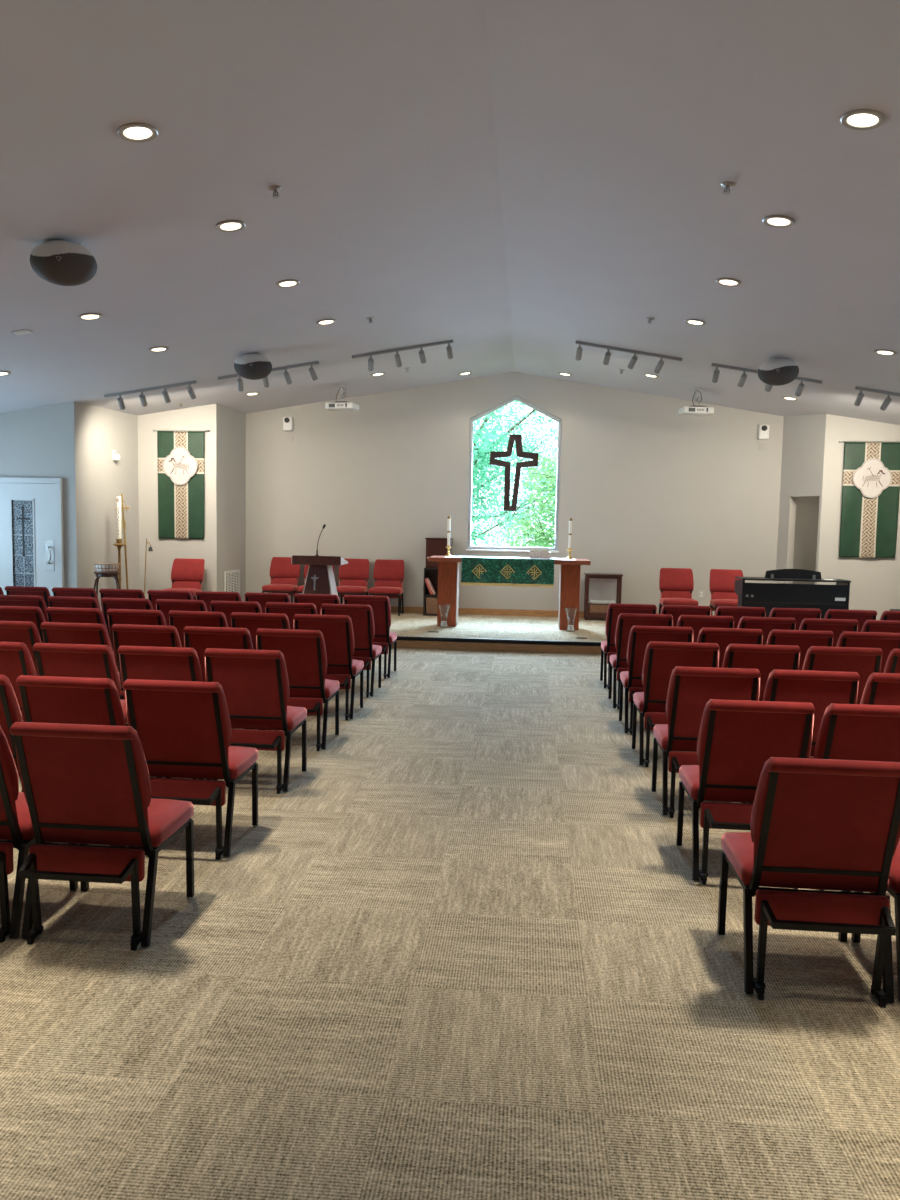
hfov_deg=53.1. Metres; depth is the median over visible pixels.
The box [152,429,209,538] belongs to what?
banner
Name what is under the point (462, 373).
recessed light
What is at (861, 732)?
chair
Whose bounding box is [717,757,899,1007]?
chair
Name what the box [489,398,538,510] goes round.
cross
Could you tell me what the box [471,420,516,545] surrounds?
leafy tree
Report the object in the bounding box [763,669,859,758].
chair
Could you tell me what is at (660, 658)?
chair
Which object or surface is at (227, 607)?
chair
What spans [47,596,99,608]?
chair
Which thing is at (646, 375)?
recessed light
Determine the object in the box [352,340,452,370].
track light
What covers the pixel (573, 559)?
altar cloth
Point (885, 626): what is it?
chair
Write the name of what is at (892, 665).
chair
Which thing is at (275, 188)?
sprinkler
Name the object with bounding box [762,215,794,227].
recessed light
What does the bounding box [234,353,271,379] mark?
ceiling speaker
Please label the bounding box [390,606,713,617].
baseboard
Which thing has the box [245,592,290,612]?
chair
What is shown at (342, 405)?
ceiling projector
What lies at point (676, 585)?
chair
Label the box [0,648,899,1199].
floor
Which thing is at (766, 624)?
chair
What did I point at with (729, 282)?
recessed light
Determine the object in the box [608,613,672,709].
chair
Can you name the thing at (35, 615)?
chair
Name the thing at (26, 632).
chair
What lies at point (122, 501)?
processional cross
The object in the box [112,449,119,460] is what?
wall sensor
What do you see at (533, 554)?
book stand
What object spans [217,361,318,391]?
track light
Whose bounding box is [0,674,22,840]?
chair
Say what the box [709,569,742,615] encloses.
chair
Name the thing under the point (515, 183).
ceiling
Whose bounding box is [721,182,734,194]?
sprinkler
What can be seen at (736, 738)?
chair
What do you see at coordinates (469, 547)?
window
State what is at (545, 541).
leafy tree
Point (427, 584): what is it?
book
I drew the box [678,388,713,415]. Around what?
ceiling projector
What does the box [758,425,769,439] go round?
camera
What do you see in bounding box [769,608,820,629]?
chair
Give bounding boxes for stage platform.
[390,612,606,641]
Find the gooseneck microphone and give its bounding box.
[315,524,325,555]
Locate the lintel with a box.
[790,414,823,496]
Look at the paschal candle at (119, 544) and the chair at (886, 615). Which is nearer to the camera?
the chair at (886, 615)
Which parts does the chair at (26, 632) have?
post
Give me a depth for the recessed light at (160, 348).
9.68 m
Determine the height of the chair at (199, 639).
0.863 m
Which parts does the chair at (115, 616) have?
post, backrest, post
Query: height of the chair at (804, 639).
0.863 m
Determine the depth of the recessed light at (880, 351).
9.05 m
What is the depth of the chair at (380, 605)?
9.30 m
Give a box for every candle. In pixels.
[113,496,125,588]
[445,516,451,555]
[566,518,572,558]
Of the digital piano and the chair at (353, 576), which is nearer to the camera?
the digital piano
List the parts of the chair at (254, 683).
post, backrest, kneeler frame, seat, post, leg, seat frame, leg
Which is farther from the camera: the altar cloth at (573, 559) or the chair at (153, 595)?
the altar cloth at (573, 559)
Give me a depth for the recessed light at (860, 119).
4.59 m
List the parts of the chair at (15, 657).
post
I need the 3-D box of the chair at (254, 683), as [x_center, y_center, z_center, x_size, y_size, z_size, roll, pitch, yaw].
[-1.191,0.694,5.525,0.502,0.863,0.585,2,5,5]
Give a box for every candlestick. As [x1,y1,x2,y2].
[445,546,451,555]
[566,548,572,558]
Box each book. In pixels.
[425,578,432,594]
[427,578,435,594]
[530,548,547,551]
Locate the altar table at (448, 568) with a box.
[428,556,590,629]
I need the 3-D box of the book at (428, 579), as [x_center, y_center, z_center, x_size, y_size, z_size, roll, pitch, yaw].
[-0.298,-0.219,14.318,0.144,0.262,0.184,2,5,5]
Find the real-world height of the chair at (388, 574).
0.863 m
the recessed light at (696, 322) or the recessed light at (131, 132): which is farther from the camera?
the recessed light at (696, 322)
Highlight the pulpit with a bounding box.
[291,555,347,594]
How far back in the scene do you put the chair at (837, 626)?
7.71 m
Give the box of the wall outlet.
[698,590,704,597]
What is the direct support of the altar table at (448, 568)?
on the stage platform
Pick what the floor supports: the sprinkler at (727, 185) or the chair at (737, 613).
the chair at (737, 613)
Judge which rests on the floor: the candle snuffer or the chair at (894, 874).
the chair at (894, 874)
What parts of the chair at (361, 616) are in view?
backrest, kneeler frame, seat, post, leg, leg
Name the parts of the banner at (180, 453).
rod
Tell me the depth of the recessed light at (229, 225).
6.45 m
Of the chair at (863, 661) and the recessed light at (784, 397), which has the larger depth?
the recessed light at (784, 397)
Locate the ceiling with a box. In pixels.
[0,0,899,424]
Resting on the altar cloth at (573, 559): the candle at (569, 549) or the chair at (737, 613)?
the candle at (569, 549)
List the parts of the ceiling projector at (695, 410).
port panel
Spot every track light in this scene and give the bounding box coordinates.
[104,380,196,409]
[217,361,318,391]
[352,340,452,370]
[575,341,681,373]
[711,363,822,396]
[854,386,899,410]
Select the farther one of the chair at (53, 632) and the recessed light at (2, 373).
the recessed light at (2, 373)
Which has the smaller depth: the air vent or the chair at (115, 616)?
the chair at (115, 616)
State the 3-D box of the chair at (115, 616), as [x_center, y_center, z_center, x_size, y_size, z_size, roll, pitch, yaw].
[-2.572,0.485,7.662,0.502,0.863,0.585,2,5,5]
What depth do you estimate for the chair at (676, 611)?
8.77 m
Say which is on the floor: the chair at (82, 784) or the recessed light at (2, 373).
the chair at (82, 784)
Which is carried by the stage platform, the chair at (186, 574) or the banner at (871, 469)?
the chair at (186, 574)
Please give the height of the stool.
0.729 m
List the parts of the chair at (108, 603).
post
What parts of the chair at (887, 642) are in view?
post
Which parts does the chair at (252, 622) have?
post, post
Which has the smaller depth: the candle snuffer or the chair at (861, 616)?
the chair at (861, 616)
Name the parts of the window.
sill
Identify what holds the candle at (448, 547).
on the altar cloth at (573, 559)
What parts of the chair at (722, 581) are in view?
seat, backrest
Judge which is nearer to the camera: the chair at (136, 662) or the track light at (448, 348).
the chair at (136, 662)
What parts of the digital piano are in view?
panel, lid, rail, panel, panel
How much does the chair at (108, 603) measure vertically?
0.863 m
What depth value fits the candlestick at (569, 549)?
12.77 m
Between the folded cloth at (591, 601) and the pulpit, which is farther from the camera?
the folded cloth at (591, 601)
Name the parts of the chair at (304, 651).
post, backrest, kneeler frame, seat, post, leg, seat frame, leg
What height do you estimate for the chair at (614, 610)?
0.863 m
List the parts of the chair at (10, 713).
post, backrest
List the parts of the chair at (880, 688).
post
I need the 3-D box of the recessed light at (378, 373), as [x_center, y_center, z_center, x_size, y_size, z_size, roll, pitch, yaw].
[-1.024,-3.213,12.813,0.212,0.044,0.215,2,5,11]
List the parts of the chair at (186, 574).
seat, backrest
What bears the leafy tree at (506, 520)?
on the ground
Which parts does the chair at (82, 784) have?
leg, post, kneeler frame, backrest, leg, seat, seat frame, post, leg, leg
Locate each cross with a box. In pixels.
[115,494,129,588]
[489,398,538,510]
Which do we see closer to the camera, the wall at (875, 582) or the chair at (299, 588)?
the wall at (875, 582)
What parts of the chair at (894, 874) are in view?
leg, seat frame, seat, leg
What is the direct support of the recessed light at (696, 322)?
in the ceiling
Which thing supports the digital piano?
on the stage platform
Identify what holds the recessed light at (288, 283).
in the ceiling
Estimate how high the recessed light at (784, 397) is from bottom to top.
0.044 m
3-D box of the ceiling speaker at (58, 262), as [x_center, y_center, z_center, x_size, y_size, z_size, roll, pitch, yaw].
[-2.716,-2.368,6.328,0.441,0.305,0.335,0,5,-15]
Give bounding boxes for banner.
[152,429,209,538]
[839,440,899,557]
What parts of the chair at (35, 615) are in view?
post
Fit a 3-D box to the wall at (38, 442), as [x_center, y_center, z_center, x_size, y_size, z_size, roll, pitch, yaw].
[-6.122,-1.110,12.130,2.310,3.147,0.120,2,5,5]
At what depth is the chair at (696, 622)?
7.80 m
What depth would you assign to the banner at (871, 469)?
13.04 m
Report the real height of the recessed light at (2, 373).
0.044 m
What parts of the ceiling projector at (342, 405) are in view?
port panel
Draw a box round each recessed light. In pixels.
[0,371,10,375]
[78,313,102,320]
[117,123,157,142]
[148,346,168,351]
[215,220,245,231]
[245,392,259,395]
[276,279,299,287]
[316,319,335,324]
[371,372,385,375]
[458,372,471,374]
[558,372,571,375]
[643,374,658,377]
[685,319,705,325]
[716,278,740,286]
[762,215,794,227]
[782,396,797,400]
[840,109,885,129]
[874,349,896,355]
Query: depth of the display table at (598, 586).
14.17 m
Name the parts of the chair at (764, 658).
post, post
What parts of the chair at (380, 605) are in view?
backrest, kneeler frame, seat, post, leg, leg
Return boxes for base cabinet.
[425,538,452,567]
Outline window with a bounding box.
[466,396,561,552]
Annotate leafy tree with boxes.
[471,400,557,546]
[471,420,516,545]
[505,433,557,547]
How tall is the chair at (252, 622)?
0.863 m
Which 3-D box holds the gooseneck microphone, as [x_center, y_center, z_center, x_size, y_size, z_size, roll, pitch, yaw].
[-1.776,-0.819,12.333,0.146,0.442,0.055,2,5,5]
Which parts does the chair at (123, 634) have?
post, backrest, post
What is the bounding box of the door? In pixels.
[0,477,63,595]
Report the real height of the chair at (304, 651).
0.863 m
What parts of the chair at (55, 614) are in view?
backrest, post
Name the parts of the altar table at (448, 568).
leg, panel, panel, leg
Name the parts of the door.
leaded glass, handle, plate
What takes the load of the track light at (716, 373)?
attached to the ceiling
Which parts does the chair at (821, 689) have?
post, post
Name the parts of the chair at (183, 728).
post, backrest, kneeler frame, seat frame, seat, post, leg, leg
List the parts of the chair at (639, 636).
leg, leg, kneeler frame, seat, post, backrest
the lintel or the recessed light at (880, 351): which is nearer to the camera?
the recessed light at (880, 351)
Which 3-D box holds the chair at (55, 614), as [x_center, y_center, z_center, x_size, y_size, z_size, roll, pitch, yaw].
[-3.090,0.471,7.706,0.502,0.863,0.585,2,5,5]
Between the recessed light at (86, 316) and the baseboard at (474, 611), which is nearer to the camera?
the recessed light at (86, 316)
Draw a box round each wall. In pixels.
[0,402,76,587]
[74,402,138,610]
[138,403,216,598]
[216,403,245,600]
[246,372,783,614]
[775,416,796,583]
[792,496,819,583]
[816,414,899,619]
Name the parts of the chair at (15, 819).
kneeler frame, backrest, post, seat, seat frame, leg, leg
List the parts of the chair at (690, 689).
leg, seat frame, leg, post, seat, kneeler frame, backrest, post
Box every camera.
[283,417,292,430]
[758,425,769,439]
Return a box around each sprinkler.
[268,185,281,197]
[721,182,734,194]
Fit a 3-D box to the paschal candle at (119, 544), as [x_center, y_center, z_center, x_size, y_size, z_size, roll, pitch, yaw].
[-4.642,-0.574,12.641,0.300,1.750,0.300,2,5,5]
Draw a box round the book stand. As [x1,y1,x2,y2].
[529,551,550,558]
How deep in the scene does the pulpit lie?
12.37 m
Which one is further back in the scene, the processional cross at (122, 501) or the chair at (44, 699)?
the processional cross at (122, 501)
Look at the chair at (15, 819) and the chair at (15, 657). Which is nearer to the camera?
the chair at (15, 819)
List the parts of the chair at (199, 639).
post, backrest, post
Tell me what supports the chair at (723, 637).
on the floor
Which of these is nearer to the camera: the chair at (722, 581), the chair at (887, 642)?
the chair at (887, 642)
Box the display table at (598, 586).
[584,573,622,619]
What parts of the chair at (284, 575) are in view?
seat frame, seat, backrest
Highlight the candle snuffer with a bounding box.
[144,538,152,594]
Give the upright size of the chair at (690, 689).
0.863 m
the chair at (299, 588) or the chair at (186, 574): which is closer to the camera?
the chair at (186, 574)
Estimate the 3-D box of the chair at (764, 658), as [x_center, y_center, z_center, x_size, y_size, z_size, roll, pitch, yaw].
[2.076,0.700,6.193,0.502,0.863,0.585,2,5,5]
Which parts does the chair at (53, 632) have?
post, backrest, post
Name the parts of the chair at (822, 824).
leg, leg, post, seat frame, seat, kneeler frame, backrest, leg, post, leg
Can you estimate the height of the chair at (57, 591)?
0.863 m
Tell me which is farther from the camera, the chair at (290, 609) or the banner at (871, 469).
the banner at (871, 469)
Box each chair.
[0,595,47,621]
[0,606,45,642]
[0,621,41,675]
[0,642,36,721]
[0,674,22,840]
[0,726,77,942]
[5,586,50,607]
[9,722,193,950]
[16,675,162,847]
[33,643,127,725]
[40,622,121,691]
[46,607,114,658]
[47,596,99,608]
[52,587,100,609]
[99,588,144,612]
[101,598,152,649]
[107,609,166,671]
[111,624,181,699]
[117,645,203,779]
[123,679,257,859]
[147,590,192,609]
[155,599,207,625]
[163,558,204,599]
[168,610,227,646]
[183,626,254,729]
[196,591,241,611]
[204,648,306,793]
[210,601,261,627]
[231,612,289,649]
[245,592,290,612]
[256,628,339,750]
[262,557,299,602]
[265,602,316,628]
[293,614,363,719]
[294,594,339,614]
[297,565,334,593]
[321,604,381,697]
[336,558,368,603]
[343,595,396,678]
[368,559,403,615]
[600,603,656,689]
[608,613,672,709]
[619,625,692,734]
[632,641,718,766]
[651,666,759,817]
[659,568,698,613]
[661,605,710,626]
[676,699,814,888]
[677,615,733,642]
[697,627,762,667]
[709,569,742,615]
[715,606,765,627]
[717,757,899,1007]
[722,644,799,700]
[738,617,795,644]
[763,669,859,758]
[766,629,833,669]
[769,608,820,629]
[799,618,858,646]
[802,646,882,703]
[814,703,899,890]
[824,609,876,631]
[836,631,899,672]
[851,839,899,1001]
[860,673,899,705]
[861,620,899,632]
[880,611,899,620]
[883,649,899,672]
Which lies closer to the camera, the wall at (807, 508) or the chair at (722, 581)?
the chair at (722, 581)
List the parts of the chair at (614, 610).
leg, seat, leg, kneeler frame, post, backrest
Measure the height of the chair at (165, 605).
0.863 m
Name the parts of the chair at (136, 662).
post, backrest, post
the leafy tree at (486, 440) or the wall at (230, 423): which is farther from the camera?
the leafy tree at (486, 440)
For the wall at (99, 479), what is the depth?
12.64 m
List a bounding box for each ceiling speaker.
[30,240,97,285]
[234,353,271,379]
[757,358,798,385]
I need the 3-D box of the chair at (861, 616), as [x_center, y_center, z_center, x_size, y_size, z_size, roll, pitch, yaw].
[3.878,0.501,8.930,0.502,0.863,0.585,2,5,5]
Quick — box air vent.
[224,569,239,593]
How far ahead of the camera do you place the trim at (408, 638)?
11.46 m
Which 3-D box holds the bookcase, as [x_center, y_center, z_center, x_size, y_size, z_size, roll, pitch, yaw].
[-0.190,-0.138,14.388,0.430,0.755,0.340,2,5,5]
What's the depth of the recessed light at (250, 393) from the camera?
12.99 m
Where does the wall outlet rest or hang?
attached to the wall at (646, 487)
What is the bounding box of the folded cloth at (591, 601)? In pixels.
[590,600,614,603]
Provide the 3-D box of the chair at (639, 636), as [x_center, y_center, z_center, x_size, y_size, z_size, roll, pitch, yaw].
[1.639,0.608,7.172,0.502,0.863,0.585,2,5,5]
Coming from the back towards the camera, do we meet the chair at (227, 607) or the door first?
the door
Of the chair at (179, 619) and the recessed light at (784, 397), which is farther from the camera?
the recessed light at (784, 397)
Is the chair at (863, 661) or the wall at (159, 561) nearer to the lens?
the chair at (863, 661)
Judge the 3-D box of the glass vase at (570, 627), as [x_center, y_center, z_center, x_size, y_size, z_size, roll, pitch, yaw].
[1.681,0.274,12.508,0.192,0.325,0.192,2,5,5]
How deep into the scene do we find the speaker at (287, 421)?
14.52 m
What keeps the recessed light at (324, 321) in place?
in the ceiling
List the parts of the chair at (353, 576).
seat, seat frame, backrest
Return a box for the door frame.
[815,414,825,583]
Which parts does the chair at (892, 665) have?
post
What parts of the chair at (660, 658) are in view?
leg, leg, post, seat, kneeler frame, backrest, post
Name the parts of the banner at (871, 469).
rod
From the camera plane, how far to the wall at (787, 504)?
13.89 m
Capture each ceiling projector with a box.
[325,385,358,410]
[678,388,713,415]
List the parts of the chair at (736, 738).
leg, leg, post, seat frame, seat, kneeler frame, backrest, post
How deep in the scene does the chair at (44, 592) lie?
9.52 m
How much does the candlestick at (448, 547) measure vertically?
0.152 m
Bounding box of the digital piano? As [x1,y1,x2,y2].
[734,569,850,618]
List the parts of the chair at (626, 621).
leg, leg, kneeler frame, seat, post, backrest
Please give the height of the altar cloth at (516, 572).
0.388 m
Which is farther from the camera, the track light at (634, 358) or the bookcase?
the bookcase
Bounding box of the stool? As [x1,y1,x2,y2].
[93,572,119,595]
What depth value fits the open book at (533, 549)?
12.68 m
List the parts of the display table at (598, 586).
leg, leg, panel, panel, leg, leg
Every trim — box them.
[388,640,601,653]
[396,636,600,645]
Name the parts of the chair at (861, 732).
post, backrest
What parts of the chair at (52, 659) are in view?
post, backrest, post, seat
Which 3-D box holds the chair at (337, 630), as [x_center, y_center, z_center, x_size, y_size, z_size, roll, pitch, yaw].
[-1.018,0.526,7.532,0.502,0.863,0.585,2,5,5]
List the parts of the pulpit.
panel, panel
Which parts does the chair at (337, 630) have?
backrest, seat, kneeler frame, post, leg, leg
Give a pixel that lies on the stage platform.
(542, 628)
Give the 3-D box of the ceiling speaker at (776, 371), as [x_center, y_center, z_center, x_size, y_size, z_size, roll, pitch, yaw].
[3.697,-2.570,10.138,0.441,0.305,0.335,3,5,17]
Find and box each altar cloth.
[444,556,575,560]
[461,557,553,587]
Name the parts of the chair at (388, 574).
seat, seat frame, backrest, leg, leg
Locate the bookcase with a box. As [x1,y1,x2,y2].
[423,567,437,615]
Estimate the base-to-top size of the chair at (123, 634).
0.863 m
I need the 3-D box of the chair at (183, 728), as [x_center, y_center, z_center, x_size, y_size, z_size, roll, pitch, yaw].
[-1.282,0.782,4.479,0.502,0.863,0.585,2,5,5]
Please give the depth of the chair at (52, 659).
5.35 m
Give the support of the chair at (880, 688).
on the floor
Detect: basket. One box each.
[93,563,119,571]
[425,596,437,613]
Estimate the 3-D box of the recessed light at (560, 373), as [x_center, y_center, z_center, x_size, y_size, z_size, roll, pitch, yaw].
[1.736,-3.407,13.585,0.212,0.044,0.215,2,5,11]
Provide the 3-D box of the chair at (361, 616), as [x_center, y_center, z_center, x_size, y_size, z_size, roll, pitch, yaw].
[-0.935,0.446,8.492,0.502,0.863,0.585,2,5,5]
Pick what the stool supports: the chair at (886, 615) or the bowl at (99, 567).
the bowl at (99, 567)
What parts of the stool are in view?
leg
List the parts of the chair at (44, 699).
post, backrest, post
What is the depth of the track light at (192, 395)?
11.64 m
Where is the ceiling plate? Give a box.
[11,329,32,334]
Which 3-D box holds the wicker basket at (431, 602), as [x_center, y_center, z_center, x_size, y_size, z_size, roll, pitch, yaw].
[-0.198,0.083,14.377,0.377,0.254,0.270,2,5,5]
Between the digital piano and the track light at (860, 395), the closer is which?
the track light at (860, 395)
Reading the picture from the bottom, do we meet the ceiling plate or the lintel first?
the lintel
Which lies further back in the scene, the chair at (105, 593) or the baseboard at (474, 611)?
the baseboard at (474, 611)
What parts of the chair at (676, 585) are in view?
backrest, seat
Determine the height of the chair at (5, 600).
0.863 m
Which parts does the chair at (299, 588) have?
seat, backrest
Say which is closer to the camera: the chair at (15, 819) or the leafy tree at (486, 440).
the chair at (15, 819)
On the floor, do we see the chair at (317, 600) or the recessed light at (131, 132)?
the chair at (317, 600)

